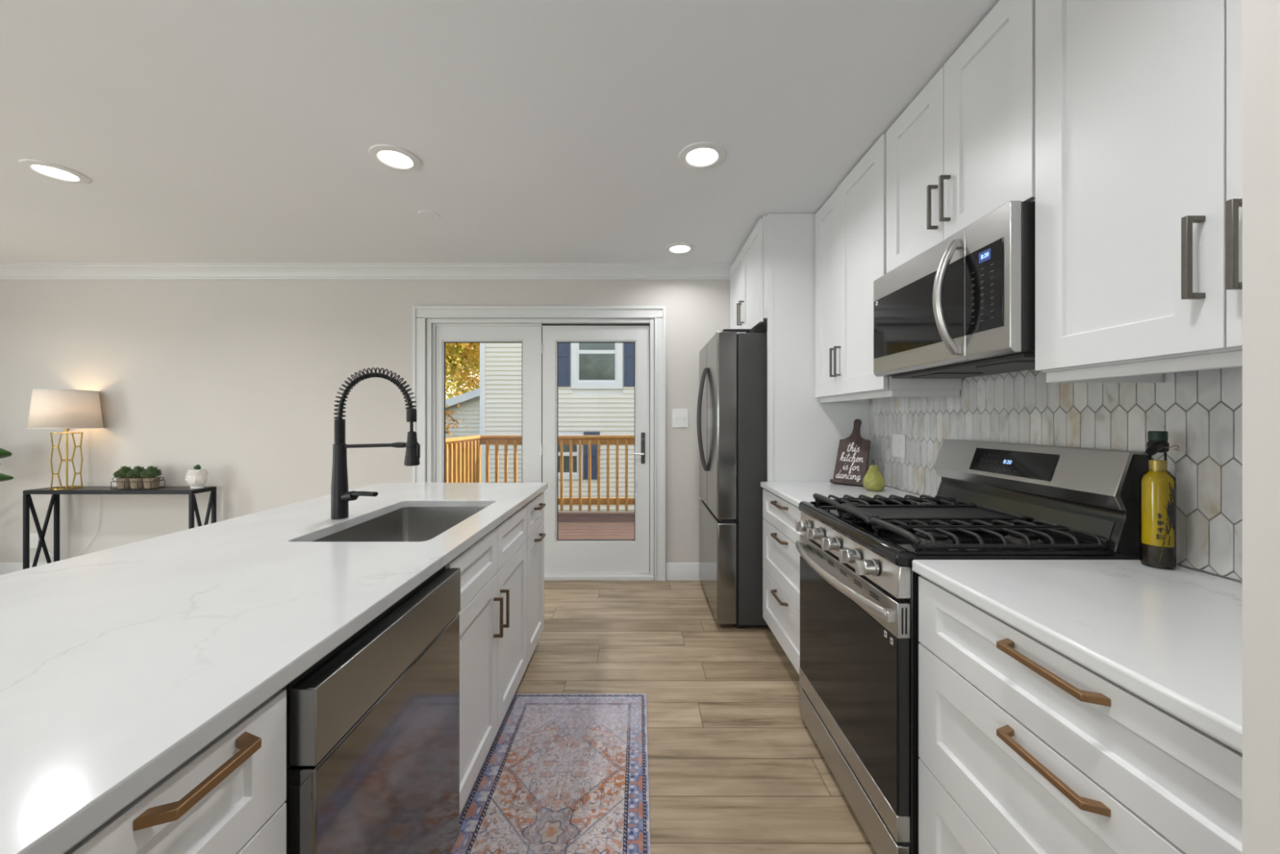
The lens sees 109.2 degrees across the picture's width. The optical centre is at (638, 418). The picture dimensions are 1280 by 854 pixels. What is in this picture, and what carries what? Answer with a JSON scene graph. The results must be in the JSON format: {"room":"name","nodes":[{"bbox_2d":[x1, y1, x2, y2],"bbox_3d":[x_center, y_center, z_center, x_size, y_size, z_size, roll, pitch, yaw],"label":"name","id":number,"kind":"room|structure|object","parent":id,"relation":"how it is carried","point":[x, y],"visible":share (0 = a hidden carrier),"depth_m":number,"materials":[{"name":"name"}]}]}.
{"room":"kitchen","nodes":[
{"label":"kitchen","id":0,"kind":"room"},
{"bbox_2d":[0,280,729,579],"bbox_3d":[-2.465,0.033,3.690,7.870,2.500,0.120,0,0,0],"label":"wall","id":1,"kind":"structure","parent":0,"point":[239,380],"depth_m":3.63,"materials":[{"name":"paint"}]},
{"bbox_2d":[0,562,47,574],"bbox_3d":[-4.048,1.214,3.622,4.505,0.137,0.016,0,0,0],"label":"baseboard","id":2,"kind":"structure","parent":1,"relation":"attached to","point":[5,567],"depth_m":3.62,"materials":[{"name":"paint"}]},
{"bbox_2d":[29,533,38,548],"bbox_3d":[-4.830,0.973,3.625,0.080,0.120,0.010,0,0,0],"label":"wall outlet","id":3,"kind":"object","parent":1,"relation":"attached to","point":[33,537],"visible":0.7,"depth_m":3.62,"materials":[{"name":"white plastic"}]},
{"bbox_2d":[35,493,100,559],"bbox_3d":[-4.544,0.831,3.615,0.514,0.587,0.010,0,0,0],"label":"lamp cord","id":4,"kind":"object","parent":1,"relation":"attached to","point":[99,494],"visible":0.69,"depth_m":3.62,"materials":[{"name":"white plastic"}]},
{"bbox_2d":[0,262,733,279],"bbox_3d":[-2.781,-1.165,3.590,7.038,0.105,0.080,0,0,0],"label":"trim","id":5,"kind":"structure","parent":1,"relation":"attached to","point":[8,271],"depth_m":3.59,"materials":[{"name":"paint"}]},
{"bbox_2d":[435,326,540,482],"bbox_3d":[-1.212,0.242,3.683,0.840,1.990,0.045,0,0,0],"label":"door","id":6,"kind":"structure","parent":1,"relation":"in","point":[529,337],"depth_m":3.66,"materials":[{"name":"paint"}]},
{"bbox_2d":[412,306,665,581],"bbox_3d":[-0.790,0.194,3.615,2.005,2.178,0.030,0,0,0],"label":"trim","id":7,"kind":"structure","parent":1,"relation":"attached to","point":[419,325],"depth_m":3.61,"materials":[{"name":"paint"}]},
{"bbox_2d":[426,318,653,580],"bbox_3d":[-0.785,0.240,3.700,1.810,2.085,0.180,0,0,0],"label":"trim","id":8,"kind":"structure","parent":1,"relation":"attached to","point":[432,323],"depth_m":3.62,"materials":[{"name":"paint"}]},
{"bbox_2d":[540,324,649,573],"bbox_3d":[-0.351,0.235,3.656,0.883,2.005,0.113,0,0,1],"label":"door","id":9,"kind":"structure","parent":1,"relation":"in","point":[561,556],"depth_m":3.66,"materials":[{"name":"paint"}]},
{"bbox_2d":[671,408,688,427],"bbox_3d":[0.330,-0.006,3.621,0.130,0.147,0.018,0,0,0],"label":"light switch","id":10,"kind":"object","parent":1,"relation":"attached to","point":[679,416],"visible":1,"depth_m":3.62,"materials":[{"name":"white plastic"}]},
{"bbox_2d":[666,562,700,580],"bbox_3d":[0.792,1.214,3.622,1.155,0.137,0.016,0,0,0],"label":"baseboard","id":11,"kind":"structure","parent":1,"relation":"attached to","point":[674,571],"depth_m":3.61,"materials":[{"name":"paint"}]},
{"bbox_2d":[0,0,999,262],"bbox_3d":[-2.465,-1.268,-0.275,7.870,0.100,8.050,0,0,0],"label":"ceiling","id":12,"kind":"structure","parent":0,"point":[200,131],"depth_m":1.87,"materials":[{"name":"paint"}]},
{"bbox_2d":[18,159,89,183],"bbox_3d":[-2.870,-1.212,2.237,0.216,0.010,0.216,0,0,0],"label":"recessed light","id":13,"kind":"object","parent":12,"relation":"in","point":[55,171],"visible":1,"depth_m":2.23,"materials":[{"name":"white"}]},
{"bbox_2d":[368,144,421,171],"bbox_3d":[-1.136,-1.212,2.121,0.216,0.010,0.216,0,0,0],"label":"recessed light","id":14,"kind":"object","parent":12,"relation":"in","point":[388,156],"visible":1,"depth_m":2.11,"materials":[{"name":"white"}]},
{"bbox_2d":[417,209,440,219],"bbox_3d":[-1.250,-1.214,2.710,0.124,0.006,0.124,0,0,0],"label":"cover plate","id":15,"kind":"object","parent":12,"relation":"attached to","point":[429,215],"visible":1,"depth_m":2.70,"materials":[{"name":"paint"}]},
{"bbox_2d":[664,242,695,254],"bbox_3d":[0.293,-1.212,3.240,0.216,0.010,0.216,0,0,0],"label":"recessed light","id":16,"kind":"object","parent":12,"relation":"in","point":[677,248],"visible":1,"depth_m":3.23,"materials":[{"name":"white"}]},
{"bbox_2d":[678,141,725,169],"bbox_3d":[0.292,-1.212,2.102,0.216,0.010,0.216,0,0,0],"label":"recessed light","id":17,"kind":"object","parent":12,"relation":"in","point":[702,155],"visible":1,"depth_m":2.09,"materials":[{"name":"white plastic"}]},
{"bbox_2d":[515,579,876,853],"bbox_3d":[-2.465,1.308,-0.275,7.870,0.050,8.050,0,0,0],"label":"floor","id":18,"kind":"structure","parent":0,"point":[735,766],"depth_m":2.00,"materials":[{"name":"brown wood"}]},
{"bbox_2d":[0,447,13,481],"bbox_3d":[-5.128,0.649,3.231,0.965,1.266,0.554,0,0,0],"label":"rubber plant","id":19,"kind":"object","parent":18,"relation":"on","point":[3,453],"visible":1,"depth_m":3.38,"materials":[{"name":"green plant"}]},
{"bbox_2d":[22,486,216,569],"bbox_3d":[-3.958,0.907,3.485,1.257,0.751,0.200,0,0,0],"label":"console table","id":20,"kind":"object","parent":18,"relation":"on","point":[28,503],"visible":0.73,"depth_m":3.44,"materials":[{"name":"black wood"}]},
{"bbox_2d":[26,388,103,489],"bbox_3d":[-4.385,0.155,3.485,0.369,0.751,0.369,0,0,0],"label":"table lamp","id":21,"kind":"object","parent":20,"relation":"on","point":[65,409],"visible":1,"depth_m":3.41,"materials":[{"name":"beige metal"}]},
{"bbox_2d":[111,476,164,488],"bbox_3d":[-3.837,0.487,3.485,0.344,0.086,0.103,0,0,0],"label":"holder","id":22,"kind":"object","parent":20,"relation":"on","point":[117,477],"visible":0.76,"depth_m":3.46,"materials":[{"name":"metal"}]},
{"bbox_2d":[112,466,133,488],"bbox_3d":[-3.937,0.443,3.485,0.106,0.166,0.136,0,0,0],"label":"potted succulent","id":23,"kind":"object","parent":22,"relation":"in","point":[122,473],"visible":0.77,"depth_m":3.45,"materials":[{"name":"plant"}]},
{"bbox_2d":[115,476,133,488],"bbox_3d":[-3.939,0.487,3.485,0.090,0.078,0.090,0,0,0],"label":"pot","id":24,"kind":"object","parent":23,"relation":"on","point":[120,481],"depth_m":3.45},
{"bbox_2d":[126,466,146,488],"bbox_3d":[-3.835,0.443,3.485,0.106,0.166,0.136,0,0,0],"label":"potted succulent","id":25,"kind":"object","parent":22,"relation":"in","point":[135,473],"visible":0.81,"depth_m":3.45,"materials":[{"name":"plant"}]},
{"bbox_2d":[129,476,146,488],"bbox_3d":[-3.837,0.487,3.485,0.090,0.078,0.090,0,0,0],"label":"pot","id":26,"kind":"object","parent":25,"relation":"on","point":[133,481],"depth_m":3.45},
{"bbox_2d":[140,466,162,488],"bbox_3d":[-3.733,0.443,3.485,0.106,0.166,0.136,0,0,0],"label":"potted succulent","id":27,"kind":"object","parent":22,"relation":"in","point":[152,472],"visible":1,"depth_m":3.46,"materials":[{"name":"plant"}]},
{"bbox_2d":[142,476,159,488],"bbox_3d":[-3.735,0.487,3.485,0.090,0.078,0.090,0,0,0],"label":"pot","id":28,"kind":"object","parent":27,"relation":"on","point":[147,480],"depth_m":3.46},
{"bbox_2d":[184,464,208,488],"bbox_3d":[-3.392,0.440,3.492,0.115,0.182,0.120,0,0,27],"label":"planter","id":29,"kind":"object","parent":20,"relation":"on","point":[197,477],"visible":1,"depth_m":3.46,"materials":[{"name":"white ceramic"}]},
{"bbox_2d":[64,688,286,853],"bbox_3d":[-0.834,0.843,0.536,0.654,0.879,0.328,0,0,0],"label":"base cabinet","id":30,"kind":"object","parent":18,"relation":"on","point":[229,797],"visible":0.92,"depth_m":0.59,"materials":[{"name":"paint"}]},
{"bbox_2d":[282,565,460,853],"bbox_3d":[-0.813,0.847,1.002,0.614,0.872,0.580,0,0,0],"label":"dishwasher","id":31,"kind":"object","parent":18,"relation":"on","point":[373,725],"visible":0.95,"depth_m":0.92,"materials":[{"name":"grey metal"}]},
{"bbox_2d":[282,685,291,853],"bbox_3d":[-0.838,0.847,1.001,0.564,0.872,0.578,0,0,0],"label":"base cabinet","id":32,"kind":"object","parent":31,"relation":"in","point":[288,688],"depth_m":0.71,"materials":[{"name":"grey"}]},
{"bbox_2d":[445,504,527,814],"bbox_3d":[-0.834,0.843,1.752,0.654,0.879,0.903,0,0,0],"label":"base cabinet","id":33,"kind":"object","parent":18,"relation":"on","point":[493,613],"visible":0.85,"depth_m":1.66,"materials":[{"name":"paint"}]},
{"bbox_2d":[0,482,547,853],"bbox_3d":[-1.018,0.385,1.085,0.983,0.032,3.111,0,0,0],"label":"countertop","id":34,"kind":"structure","parent":33,"relation":"on","point":[119,665],"depth_m":0.80,"materials":[{"name":"stone"}]},
{"bbox_2d":[330,367,420,519],"bbox_3d":[-0.979,0.088,1.679,0.325,0.561,0.085,0,0,0],"label":"kitchen faucet","id":35,"kind":"object","parent":34,"relation":"on","point":[340,495],"visible":1,"depth_m":1.68,"materials":[{"name":"black metal"}]},
{"bbox_2d":[314,506,485,541],"bbox_3d":[-0.862,0.506,1.718,0.468,0.210,0.755,0,0,0],"label":"sink","id":36,"kind":"object","parent":34,"relation":"in","point":[406,523],"visible":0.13,"depth_m":2.07,"materials":[{"name":"metal"}]},
{"bbox_2d":[526,491,545,664],"bbox_3d":[-0.834,0.843,2.414,0.654,0.879,0.415,0,0,0],"label":"base cabinet","id":37,"kind":"object","parent":18,"relation":"on","point":[535,507],"visible":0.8,"depth_m":2.41,"materials":[{"name":"paint"}]},
{"bbox_2d":[450,693,650,853],"bbox_3d":[-0.272,1.279,1.659,0.612,0.006,0.908,0,0,0],"label":"area rug","id":38,"kind":"object","parent":18,"relation":"on","point":[559,773],"visible":0.99,"depth_m":1.60,"materials":[{"name":"multicoloured fabric"}]},
{"bbox_2d":[697,328,768,628],"bbox_3d":[0.870,0.367,3.170,0.921,1.830,0.830,0,0,0],"label":"refrigerator","id":39,"kind":"object","parent":18,"relation":"on","point":[732,402],"visible":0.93,"depth_m":2.76,"materials":[{"name":"metal"}]},
{"bbox_2d":[762,488,803,674],"bbox_3d":[1.024,0.843,2.317,0.655,0.880,0.734,0,0,0],"label":"base cabinet","id":40,"kind":"object","parent":18,"relation":"on","point":[780,555],"visible":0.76,"depth_m":2.32,"materials":[{"name":"paint"}]},
{"bbox_2d":[760,481,925,506],"bbox_3d":[1.039,0.385,2.316,0.644,0.032,0.740,0,0,0],"label":"countertop","id":41,"kind":"structure","parent":40,"relation":"on","point":[793,492],"depth_m":2.33,"materials":[{"name":"stone"}]},
{"bbox_2d":[829,418,871,486],"bbox_3d":[1.212,0.184,2.578,0.170,0.369,0.188,0,0,-43],"label":"wooden sign","id":42,"kind":"object","parent":41,"relation":"on","point":[853,452],"visible":1,"depth_m":2.57,"materials":[{"name":"brown wood"}]},
{"bbox_2d":[862,460,885,491],"bbox_3d":[1.213,0.289,2.345,0.105,0.156,0.105,0,0,0],"label":"pear","id":43,"kind":"object","parent":41,"relation":"on","point":[873,479],"visible":1,"depth_m":2.31,"materials":[{"name":"food"}]},
{"bbox_2d":[767,213,870,481],"bbox_3d":[1.066,0.034,2.698,0.604,2.498,0.024,0,0,0],"label":"panel","id":44,"kind":"object","parent":18,"relation":"on","point":[804,433],"visible":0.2,"depth_m":2.69,"materials":[{"name":"paint"}]},
{"bbox_2d":[795,439,1148,853],"bbox_3d":[0.989,0.684,1.572,0.727,1.196,0.738,0,0,0],"label":"gas range","id":45,"kind":"object","parent":18,"relation":"on","point":[859,667],"visible":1,"depth_m":1.37,"materials":[{"name":"silver metal"}]},
{"bbox_2d":[798,501,1123,565],"bbox_3d":[0.983,0.362,1.571,0.604,0.054,0.738,0,0,0],"label":"cooktop","id":46,"kind":"object","parent":45,"relation":"in","point":[892,548],"depth_m":1.34,"materials":[{"name":"black metal"}]},
{"bbox_2d":[918,576,1242,853],"bbox_3d":[1.024,0.843,0.797,0.655,0.880,0.790,0,0,0],"label":"base cabinet","id":47,"kind":"object","parent":18,"relation":"on","point":[1024,748],"visible":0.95,"depth_m":0.83,"materials":[{"name":"paint"}]},
{"bbox_2d":[911,559,1242,753],"bbox_3d":[1.039,0.385,0.799,0.644,0.032,0.797,0,0,0],"label":"countertop","id":48,"kind":"structure","parent":47,"relation":"on","point":[1170,637],"depth_m":0.84,"materials":[{"name":"stone"}]},
{"bbox_2d":[1139,431,1178,568],"bbox_3d":[1.292,0.199,1.137,0.080,0.338,0.060,0,0,0],"label":"oil bottle","id":49,"kind":"object","parent":48,"relation":"on","point":[1157,486],"visible":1,"depth_m":1.12,"materials":[{"name":"yellow glass"}]},
{"bbox_2d":[884,377,1242,582],"bbox_3d":[1.420,0.033,-0.285,0.100,2.500,7.830,0,0,0],"label":"wall","id":50,"kind":"structure","parent":0,"point":[1177,564],"depth_m":1.11,"materials":[{"name":"paint"}]},
{"bbox_2d":[729,215,767,333],"bbox_3d":[1.028,-0.898,3.168,0.676,0.632,0.913,0,0,0],"label":"upper cabinet","id":51,"kind":"object","parent":50,"relation":"attached to","point":[748,271],"visible":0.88,"depth_m":2.97,"materials":[{"name":"paint"}]},
{"bbox_2d":[815,133,961,403],"bbox_3d":[1.179,-0.654,2.300,0.361,1.120,0.769,0,0,0],"label":"upper cabinet","id":52,"kind":"object","parent":50,"relation":"attached to","point":[851,226],"visible":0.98,"depth_m":2.22,"materials":[{"name":"paint"}]},
{"bbox_2d":[886,0,1035,273],"bbox_3d":[1.183,-0.899,1.556,0.355,0.631,0.711,0,0,0],"label":"upper cabinet","id":53,"kind":"object","parent":50,"relation":"attached to","point":[963,148],"visible":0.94,"depth_m":1.45,"materials":[{"name":"paint"}]},
{"bbox_2d":[873,200,1035,377],"bbox_3d":[1.132,-0.372,1.556,0.451,0.416,0.704,0,0,0],"label":"microwave","id":54,"kind":"object","parent":53,"relation":"attached to","point":[963,306],"visible":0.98,"depth_m":1.38,"materials":[{"name":"silver metal"}]},
{"bbox_2d":[869,366,1242,581],"bbox_3d":[1.366,0.065,1.543,0.007,0.604,2.282,0,0,0],"label":"backsplash","id":55,"kind":"structure","parent":50,"relation":"attached to","point":[1201,411],"depth_m":1.28,"materials":[{"name":"tile"}]},
{"bbox_2d":[892,433,905,457],"bbox_3d":[1.356,0.140,2.375,0.010,0.122,0.116,0,0,0],"label":"wall outlet","id":56,"kind":"object","parent":55,"relation":"attached to","point":[898,440],"visible":1,"depth_m":2.36,"materials":[{"name":"white plastic"}]},
{"bbox_2d":[895,438,899,444],"bbox_3d":[1.353,0.116,2.375,0.002,0.028,0.034,0,0,0],"label":"socket","id":57,"kind":"object","parent":56,"relation":"attached to","point":[897,440],"depth_m":2.37,"materials":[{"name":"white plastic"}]},
{"bbox_2d":[895,448,899,453],"bbox_3d":[1.353,0.166,2.375,0.002,0.028,0.034,0,0,0],"label":"socket","id":58,"kind":"object","parent":56,"relation":"attached to","point":[897,450],"depth_m":2.37,"materials":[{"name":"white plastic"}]},
{"bbox_2d":[1035,0,1242,382],"bbox_3d":[1.183,-0.654,0.799,0.355,1.120,0.789,0,0,0],"label":"upper cabinet","id":59,"kind":"object","parent":50,"relation":"attached to","point":[1139,103],"visible":0.89,"depth_m":0.96,"materials":[{"name":"paint"}]},
{"bbox_2d":[1242,0,1279,853],"bbox_3d":[0.951,0.033,-0.300,0.839,2.500,1.400,0,0,0],"label":"wall","id":60,"kind":"structure","parent":0,"point":[1260,18],"depth_m":0.39,"materials":[{"name":"paint"}]},
{"label":"outside","id":61,"kind":"structure","parent":0,"visible":0},
{"bbox_3d":[0.000,2.867,10.000,120.000,0.070,140.000,0,0,0],"label":"ground","id":62,"kind":"structure","parent":61,"visible":0},
{"bbox_2d":[445,403,467,437],"bbox_3d":[-4.272,1.028,7.646,2.759,3.613,0.535,0,0,3],"label":"tree","id":63,"kind":"object","parent":62,"relation":"on","point":[453,420],"visible":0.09,"depth_m":7.61,"materials":[{"name":"orange plant"}]},
{"bbox_2d":[445,342,479,399],"bbox_3d":[-8.448,-2.114,17.902,8.249,9.924,5.300,0,0,-25],"label":"autumn tree","id":64,"kind":"object","parent":62,"relation":"on","point":[457,357],"visible":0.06,"depth_m":17.64,"materials":[{"name":"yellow plant"}]},
{"bbox_2d":[445,387,479,438],"bbox_3d":[-8.065,0.943,14.623,8.470,3.779,5.445,0,0,0],"label":"annex","id":65,"kind":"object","parent":62,"relation":"on","point":[468,402],"visible":0.06,"depth_m":12.17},
{"bbox_2d":[480,342,634,511],"bbox_3d":[1.020,-1.542,14.000,10.500,8.750,7.000,0,0,0],"label":"house","id":66,"kind":"structure","parent":62,"relation":"on","point":[596,380],"depth_m":10.98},
{"bbox_2d":[558,342,569,386],"bbox_3d":[-1.870,-1.528,10.958,0.420,1.480,0.036,0,0,0],"label":"shutter","id":67,"kind":"object","parent":66,"relation":"hanging from","point":[563,348],"depth_m":10.95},
{"bbox_2d":[583,431,599,479],"bbox_3d":[-1.135,0.877,10.958,0.390,1.150,0.036,0,0,0],"label":"shutter","id":68,"kind":"object","parent":66,"relation":"hanging from","point":[593,447],"depth_m":10.95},
{"bbox_2d":[623,342,634,386],"bbox_3d":[-0.150,-1.528,10.958,0.420,1.480,0.036,0,0,0],"label":"shutter","id":69,"kind":"object","parent":66,"relation":"hanging from","point":[628,348],"depth_m":10.95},
{"bbox_2d":[558,511,634,539],"bbox_3d":[0.360,2.065,5.090,5.280,1.535,2.580,0,0,0],"label":"wooden deck","id":70,"kind":"object","parent":62,"relation":"on","point":[571,525],"visible":0.02,"depth_m":5.53,"materials":[{"name":"brown wood"}]},
{"bbox_2d":[445,435,479,482],"bbox_3d":[-2.235,0.745,5.027,0.130,1.035,2.395,0,0,0],"label":"deck railing","id":71,"kind":"object","parent":70,"relation":"on","point":[462,453],"visible":0.24,"depth_m":5.67,"materials":[{"name":"brown wood"}]},
{"bbox_2d":[472,435,634,511],"bbox_3d":[0.350,0.762,6.320,5.300,1.070,0.180,0,0,0],"label":"deck railing","id":72,"kind":"object","parent":70,"relation":"on","point":[496,440],"visible":0.22,"depth_m":6.24,"materials":[{"name":"brown wood"}]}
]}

